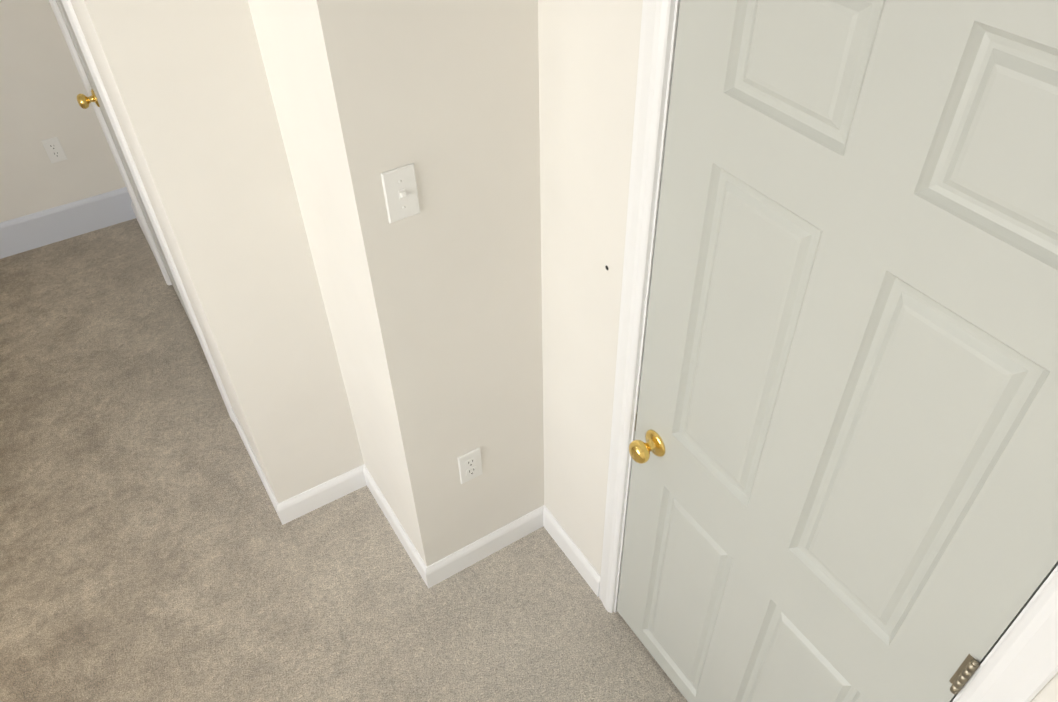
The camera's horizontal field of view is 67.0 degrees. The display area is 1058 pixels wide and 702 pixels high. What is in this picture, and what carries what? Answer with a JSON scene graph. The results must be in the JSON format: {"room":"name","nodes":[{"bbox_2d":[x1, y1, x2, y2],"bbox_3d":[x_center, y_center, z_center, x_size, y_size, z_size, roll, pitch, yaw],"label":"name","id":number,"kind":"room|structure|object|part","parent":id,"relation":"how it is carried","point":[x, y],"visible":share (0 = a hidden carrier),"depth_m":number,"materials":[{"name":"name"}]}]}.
{"room":"hallway","nodes":[
{"label":"hallway","id":0,"kind":"room"},
{"bbox_2d":[0,0,125,222],"bbox_3d":[-2.689,-1.342,3.032,3.150,2.440,0.100,-24,47,-22],"label":"wall","id":1,"kind":"structure","parent":0,"point":[42,87],"depth_m":3.63,"materials":[{"name":"paint"}]},
{"bbox_2d":[41,137,66,162],"bbox_3d":[-2.208,-0.934,3.717,0.070,0.115,0.008,-24,47,-22],"label":"outlet","id":2,"kind":"object","parent":1,"relation":"attached to","point":[54,149],"visible":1,"depth_m":3.71,"materials":[{"name":"white plastic"}]},
{"bbox_2d":[50,0,363,502],"bbox_3d":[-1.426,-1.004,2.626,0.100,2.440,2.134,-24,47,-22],"label":"wall","id":3,"kind":"structure","parent":0,"point":[87,31],"depth_m":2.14,"materials":[{"name":"paint"}]},
{"bbox_2d":[56,0,196,334],"bbox_3d":[-1.423,-0.813,2.641,0.100,2.104,0.948,-24,47,-22],"label":"door","id":4,"kind":"structure","parent":3,"relation":"in","point":[84,101],"depth_m":2.97,"materials":[{"name":"paint"}]},
{"bbox_3d":[-1.648,-0.935,2.979,0.065,0.066,0.066,-24,47,-22],"label":"knob","id":5,"kind":"part","parent":4,"relation":"part of","materials":[{"name":"gold metal"}]},
{"bbox_2d":[49,0,233,421],"bbox_3d":[-1.377,-0.854,2.641,0.117,2.198,1.100,-24,47,-22],"label":"door frame","id":6,"kind":"structure","parent":3,"relation":"attached to","point":[81,39],"depth_m":2.62,"materials":[{"name":"white paint"}]},
{"bbox_2d":[131,202,157,262],"bbox_3d":[-1.848,-0.547,3.873,0.013,0.095,0.604,-24,47,-22],"label":"baseboard","id":7,"kind":"structure","parent":3,"relation":"attached to","point":[136,215],"depth_m":3.93,"materials":[{"name":"white paint"}]},
{"bbox_2d":[248,0,412,542],"bbox_3d":[-0.447,-0.348,1.886,0.100,2.440,0.380,-24,47,-22],"label":"wall","id":8,"kind":"structure","parent":0,"point":[279,27],"depth_m":1.88,"materials":[{"name":"paint"}]},
{"bbox_2d":[0,218,687,701],"bbox_3d":[-1.025,0.880,2.417,4.050,0.060,5.160,-24,47,-22],"label":"floor","id":9,"kind":"structure","parent":0,"point":[152,548],"depth_m":2.56,"materials":[{"name":"carpet"}]},
{"bbox_2d":[230,408,600,596],"bbox_3d":[-0.444,0.485,2.713,0.747,0.095,1.318,-24,47,-22],"label":"baseboard","id":10,"kind":"structure","parent":9,"relation":"on","point":[327,492],"depth_m":2.59,"materials":[{"name":"white paint"}]},
{"bbox_2d":[299,0,543,566],"bbox_3d":[-0.139,-0.292,1.816,0.528,2.440,0.100,-24,47,-22],"label":"wall","id":11,"kind":"structure","parent":0,"point":[442,96],"depth_m":1.74,"materials":[{"name":"paint"}]},
{"bbox_2d":[381,163,419,222],"bbox_3d":[-0.254,-0.313,1.606,0.070,0.115,0.020,-24,47,-22],"label":"light switch","id":12,"kind":"object","parent":11,"relation":"attached to","point":[400,192],"visible":1,"depth_m":1.60,"materials":[{"name":"white plastic"}]},
{"bbox_2d":[458,447,482,483],"bbox_3d":[-0.165,0.327,2.264,0.070,0.115,0.008,-24,47,-22],"label":"outlet","id":13,"kind":"object","parent":11,"relation":"attached to","point":[470,465],"visible":1,"depth_m":2.26,"materials":[{"name":"white plastic"}]},
{"bbox_2d":[538,0,1057,701],"bbox_3d":[0.665,0.293,1.157,0.100,2.440,2.246,-24,47,-22],"label":"wall","id":14,"kind":"structure","parent":0,"point":[588,50],"depth_m":1.72,"materials":[{"name":"paint"}]},
{"bbox_2d":[599,0,1057,701],"bbox_3d":[0.490,0.235,1.469,0.117,2.110,0.957,-24,47,-22],"label":"door frame","id":15,"kind":"structure","parent":14,"relation":"attached to","point":[1019,662],"depth_m":1.38,"materials":[{"name":"white paint"}]},
{"bbox_2d":[617,0,1057,701],"bbox_3d":[0.448,0.280,1.464,0.100,2.016,0.818,-24,47,-22],"label":"door","id":16,"kind":"structure","parent":14,"relation":"in","point":[843,448],"depth_m":1.18,"materials":[{"name":"grey paint"}]},
{"bbox_3d":[0.258,0.219,1.784,0.065,0.066,0.066,-24,47,-22],"label":"knob","id":17,"kind":"part","parent":16,"relation":"part of","materials":[{"name":"gold metal"}]},
{"bbox_3d":[0.664,0.500,1.220,0.014,1.682,0.030,-24,47,-22],"label":"near door hinges","id":18,"kind":"part","parent":16,"relation":"part of","materials":[{"name":"gold metal"}]},
{"bbox_3d":[-2.725,0.698,0.823,0.100,2.440,5.160,-24,47,-22],"label":"wall","id":19,"kind":"structure","parent":0,"visible":0},
{"bbox_2d":[0,187,135,258],"bbox_3d":[-2.976,-0.327,3.613,2.286,0.172,0.014,-24,47,-22],"label":"baseboard","id":20,"kind":"structure","parent":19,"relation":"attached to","point":[55,224],"depth_m":3.90,"materials":[{"name":"paint"}]}
]}

